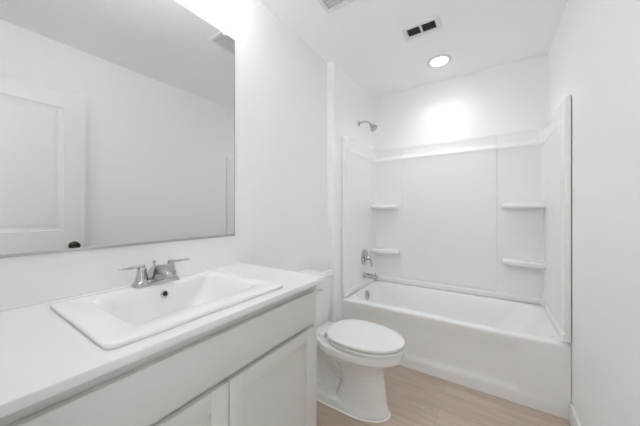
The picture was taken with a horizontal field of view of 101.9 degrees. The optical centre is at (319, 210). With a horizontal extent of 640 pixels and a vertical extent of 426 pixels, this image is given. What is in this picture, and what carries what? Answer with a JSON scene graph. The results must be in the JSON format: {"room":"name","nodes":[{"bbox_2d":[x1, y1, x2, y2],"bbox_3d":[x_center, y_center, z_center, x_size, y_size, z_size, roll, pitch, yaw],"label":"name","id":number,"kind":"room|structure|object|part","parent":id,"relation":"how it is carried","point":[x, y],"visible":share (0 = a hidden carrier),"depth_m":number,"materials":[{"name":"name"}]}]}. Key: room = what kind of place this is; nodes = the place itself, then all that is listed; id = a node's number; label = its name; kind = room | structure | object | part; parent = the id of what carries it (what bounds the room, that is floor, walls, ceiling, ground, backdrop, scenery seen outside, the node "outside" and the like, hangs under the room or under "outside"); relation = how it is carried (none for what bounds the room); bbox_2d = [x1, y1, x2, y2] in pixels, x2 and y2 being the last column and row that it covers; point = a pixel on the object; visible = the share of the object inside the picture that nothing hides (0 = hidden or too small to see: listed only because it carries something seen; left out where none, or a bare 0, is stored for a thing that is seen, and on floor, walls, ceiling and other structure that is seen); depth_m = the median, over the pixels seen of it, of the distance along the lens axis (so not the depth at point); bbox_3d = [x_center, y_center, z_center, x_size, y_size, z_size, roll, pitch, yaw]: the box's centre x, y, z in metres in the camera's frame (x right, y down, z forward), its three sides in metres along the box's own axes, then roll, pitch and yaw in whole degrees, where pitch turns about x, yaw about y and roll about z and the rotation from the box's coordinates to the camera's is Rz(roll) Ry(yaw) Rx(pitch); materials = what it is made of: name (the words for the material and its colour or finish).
{"room":"bathroom","nodes":[
{"label":"bathroom","id":0,"kind":"room"},
{"bbox_2d":[0,0,326,309],"bbox_3d":[-0.236,-0.035,1.889,0.120,2.483,2.895,0,0,33],"label":"wall","id":1,"kind":"structure","parent":0,"point":[281,81],"depth_m":1.57,"materials":[{"name":"white paint"}]},
{"bbox_2d":[0,0,234,257],"bbox_3d":[-0.713,-0.406,1.041,0.014,1.083,0.904,0,0,33],"label":"wall mirror","id":2,"kind":"object","parent":1,"relation":"attached to","point":[117,117],"visible":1,"depth_m":0.96,"materials":[{"name":"clear glass"}]},
{"bbox_2d":[0,262,238,310],"bbox_3d":[-0.714,0.285,1.048,0.006,0.004,0.958,0,0,33],"label":"trim","id":3,"kind":"structure","parent":1,"relation":"attached to","point":[235,262],"depth_m":0.89,"materials":[{"name":"white"}]},
{"bbox_2d":[327,61,372,321],"bbox_3d":[0.332,-0.035,2.581,0.066,2.483,0.875,0,0,33],"label":"wall","id":4,"kind":"structure","parent":0,"point":[348,102],"depth_m":2.25,"materials":[{"name":"white paint"}]},
{"bbox_2d":[357,120,376,131],"bbox_3d":[0.469,-0.841,2.553,0.194,0.133,0.074,0,0,33],"label":"shower","id":5,"kind":"object","parent":4,"relation":"attached to","point":[373,127],"visible":1,"depth_m":2.53,"materials":[{"name":"silver metal"}]},
{"bbox_2d":[259,0,567,97],"bbox_3d":[0.467,-1.316,1.426,1.803,0.080,2.895,0,0,33],"label":"ceiling","id":6,"kind":"structure","parent":0,"point":[365,38],"depth_m":1.87,"materials":[{"name":"white paint"}]},
{"bbox_2d":[317,0,354,13],"bbox_3d":[0.095,-1.271,1.477,0.285,0.010,0.272,0,0,33],"label":"exhaust fan","id":7,"kind":"object","parent":6,"relation":"attached to","point":[329,6],"visible":1,"depth_m":1.59,"materials":[{"name":"white plastic"}]},
{"bbox_2d":[323,0,345,7],"bbox_3d":[0.095,-1.270,1.477,0.229,0.004,0.216,0,0,33],"label":"grille","id":8,"kind":"object","parent":7,"relation":"attached to","point":[326,3],"depth_m":1.59,"materials":[{"name":"white plastic"}]},
{"bbox_2d":[400,14,441,40],"bbox_3d":[0.707,-1.268,1.811,0.249,0.016,0.150,0,0,33],"label":"ceiling vent","id":9,"kind":"object","parent":6,"relation":"in","point":[431,24],"visible":1,"depth_m":1.80,"materials":[{"name":"white"}]},
{"bbox_2d":[427,54,451,67],"bbox_3d":[1.015,-1.272,2.211,0.196,0.007,0.196,0,0,33],"label":"recessed light","id":10,"kind":"object","parent":6,"relation":"in","point":[441,60],"visible":1,"depth_m":2.21,"materials":[{"name":"white glass"}]},
{"bbox_2d":[316,365,570,425],"bbox_3d":[0.466,1.237,1.424,1.803,0.060,2.900,0,0,33],"label":"floor","id":11,"kind":"structure","parent":0,"point":[414,398],"depth_m":1.58,"materials":[{"name":"brown wood"}]},
{"bbox_2d":[0,285,315,425],"bbox_3d":[-0.488,0.758,0.890,0.552,0.898,0.941,0,0,33],"label":"vanity cabinet","id":12,"kind":"object","parent":11,"relation":"on","point":[257,367],"visible":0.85,"depth_m":0.71,"materials":[{"name":"white paint"}]},
{"bbox_2d":[0,263,324,417],"bbox_3d":[-0.477,0.297,0.892,0.568,0.020,0.958,0,0,33],"label":"countertop","id":13,"kind":"structure","parent":12,"relation":"on","point":[43,356],"depth_m":0.56,"materials":[{"name":"white stone"}]},
{"bbox_2d":[118,258,188,288],"bbox_3d":[-0.617,0.232,0.986,0.184,0.083,0.175,0,0,-13],"label":"sink faucet","id":14,"kind":"object","parent":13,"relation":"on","point":[161,273],"visible":1,"depth_m":0.95,"materials":[{"name":"silver metal"}]},
{"bbox_3d":[-0.666,0.203,0.918,0.015,0.013,0.079,0,0,28],"label":"lever","id":15,"kind":"part","parent":14,"relation":"part of","materials":[{"name":"silver metal"}]},
{"bbox_3d":[-0.650,0.226,0.947,0.044,0.066,0.044,0,0,33],"label":"handle","id":16,"kind":"part","parent":14,"relation":"part of","materials":[{"name":"silver metal"}]},
{"bbox_3d":[-0.622,0.264,0.990,0.054,0.019,0.156,0,0,33],"label":"plate","id":17,"kind":"part","parent":14,"relation":"part of","materials":[{"name":"silver metal"}]},
{"bbox_3d":[-0.584,0.229,0.965,0.140,0.058,0.045,0,0,33],"label":"spout","id":18,"kind":"part","parent":14,"relation":"part of","materials":[{"name":"silver metal"}]},
{"bbox_3d":[-0.594,0.226,1.032,0.044,0.066,0.044,0,0,33],"label":"handle","id":19,"kind":"part","parent":14,"relation":"part of","materials":[{"name":"silver metal"}]},
{"bbox_3d":[-0.574,0.203,1.058,0.015,0.013,0.079,0,0,38],"label":"lever","id":20,"kind":"part","parent":14,"relation":"part of","materials":[{"name":"silver metal"}]},
{"bbox_2d":[50,269,282,349],"bbox_3d":[-0.470,0.336,0.875,0.452,0.125,0.545,0,0,33],"label":"sink","id":21,"kind":"object","parent":13,"relation":"in","point":[117,318],"visible":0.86,"depth_m":0.84,"materials":[{"name":"white ceramic"}]},
{"bbox_3d":[-0.384,0.791,0.563,0.019,0.612,0.428,0,0,33],"label":"cabinet door","id":22,"kind":"part","parent":12,"relation":"part of","materials":[{"name":"white paint"}]},
{"bbox_3d":[-0.388,0.791,0.566,0.009,0.508,0.324,0,0,33],"label":"recessed panel","id":23,"kind":"part","parent":12,"relation":"part of","materials":[{"name":"white paint"}]},
{"bbox_3d":[-0.147,0.791,0.923,0.019,0.612,0.428,0,0,33],"label":"cabinet door","id":24,"kind":"part","parent":12,"relation":"part of","materials":[{"name":"white paint"}]},
{"bbox_3d":[-0.151,0.791,0.926,0.009,0.508,0.324,0,0,33],"label":"recessed panel","id":25,"kind":"part","parent":12,"relation":"part of","materials":[{"name":"white paint"}]},
{"bbox_2d":[296,266,404,422],"bbox_3d":[0.164,0.818,1.679,0.754,0.778,0.370,0,0,33],"label":"toilet","id":26,"kind":"object","parent":11,"relation":"on","point":[353,357],"visible":0.84,"depth_m":1.54,"materials":[{"name":"white ceramic"}]},
{"bbox_3d":[-0.067,0.449,1.831,0.202,0.040,0.370,0,0,33],"label":"tank lid","id":27,"kind":"part","parent":26,"relation":"part of","materials":[{"name":"white ceramic"}]},
{"bbox_3d":[-0.068,0.638,1.832,0.179,0.338,0.344,0,0,33],"label":"tank","id":28,"kind":"part","parent":26,"relation":"part of","materials":[{"name":"white ceramic"}]},
{"bbox_3d":[0.164,1.005,1.679,0.737,0.400,0.363,0,0,33],"label":"bowl","id":29,"kind":"part","parent":26,"relation":"part of","materials":[{"name":"white ceramic"}]},
{"bbox_3d":[0.278,0.790,1.604,0.480,0.015,0.366,0,0,33],"label":"seat","id":30,"kind":"part","parent":26,"relation":"part of","materials":[{"name":"white plastic"}]},
{"bbox_3d":[0.277,0.765,1.604,0.480,0.019,0.364,0,0,33],"label":"lid","id":31,"kind":"part","parent":26,"relation":"part of","materials":[{"name":"white plastic"}]},
{"bbox_2d":[342,280,570,419],"bbox_3d":[1.022,0.985,2.209,1.492,0.444,0.732,0,0,33],"label":"bathtub","id":32,"kind":"object","parent":11,"relation":"on","point":[510,350],"visible":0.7,"depth_m":1.85,"materials":[{"name":"white ceramic"}]},
{"bbox_3d":[0.467,0.836,2.573,0.035,0.093,0.092,0,0,33],"label":"overflow plate","id":33,"kind":"part","parent":32,"relation":"part of","materials":[{"name":"silver metal"}]},
{"bbox_2d":[342,95,570,342],"bbox_3d":[1.021,0.041,2.206,1.488,1.436,0.740,0,0,33],"label":"tub surround","id":34,"kind":"object","parent":32,"relation":"on","point":[489,215],"visible":0.97,"depth_m":2.34,"materials":[{"name":"white plastic"}]},
{"bbox_2d":[361,249,372,266],"bbox_3d":[0.482,0.479,2.622,0.075,0.178,0.164,0,0,33],"label":"shower valve","id":35,"kind":"object","parent":34,"relation":"attached to","point":[365,257],"visible":1,"depth_m":2.60,"materials":[{"name":"silver metal"}]},
{"bbox_3d":[0.499,0.507,2.623,0.047,0.122,0.071,0,0,33],"label":"lever handle","id":36,"kind":"part","parent":35,"relation":"part of","materials":[{"name":"silver metal"}]},
{"bbox_2d":[363,272,377,280],"bbox_3d":[0.512,0.656,2.603,0.147,0.077,0.066,0,0,33],"label":"tub spout","id":37,"kind":"object","parent":34,"relation":"attached to","point":[365,275],"visible":1,"depth_m":2.59,"materials":[{"name":"silver metal"}]},
{"bbox_2d":[371,247,399,253],"bbox_3d":[0.695,0.429,2.767,0.284,0.050,0.119,0,0,33],"label":"corner shelf","id":38,"kind":"object","parent":34,"relation":"attached to","point":[374,250],"depth_m":2.74,"materials":[{"name":"white plastic"}]},
{"bbox_2d":[371,205,399,208],"bbox_3d":[0.695,-0.042,2.767,0.284,0.044,0.119,0,0,33],"label":"corner shelf","id":39,"kind":"object","parent":34,"relation":"attached to","point":[372,206],"depth_m":2.72,"materials":[{"name":"white plastic"}]},
{"bbox_2d":[502,258,545,268],"bbox_3d":[1.664,0.429,2.128,0.284,0.050,0.119,0,0,33],"label":"corner shelf","id":40,"kind":"object","parent":34,"relation":"attached to","point":[531,263],"depth_m":2.11,"materials":[{"name":"white plastic"}]},
{"bbox_2d":[502,203,545,208],"bbox_3d":[1.664,-0.042,2.128,0.284,0.044,0.119,0,0,33],"label":"corner shelf","id":41,"kind":"object","parent":34,"relation":"attached to","point":[504,205],"depth_m":2.10,"materials":[{"name":"white plastic"}]},
{"bbox_2d":[373,54,547,149],"bbox_3d":[1.230,-0.035,2.584,1.563,2.483,0.120,0,0,33],"label":"wall","id":42,"kind":"structure","parent":0,"point":[511,97],"depth_m":2.42,"materials":[{"name":"white paint"}]},
{"bbox_2d":[548,0,639,425],"bbox_3d":[1.170,-0.035,0.963,0.120,2.483,2.895,0,0,33],"label":"wall","id":43,"kind":"structure","parent":0,"point":[594,53],"depth_m":1.08,"materials":[{"name":"white paint"}]},
{"bbox_2d":[569,403,580,425],"bbox_3d":[0.877,1.155,0.640,0.014,0.105,2.033,0,0,33],"label":"baseboard","id":44,"kind":"structure","parent":43,"relation":"attached to","point":[573,419],"depth_m":1.43,"materials":[{"name":"white paint"}]}
]}

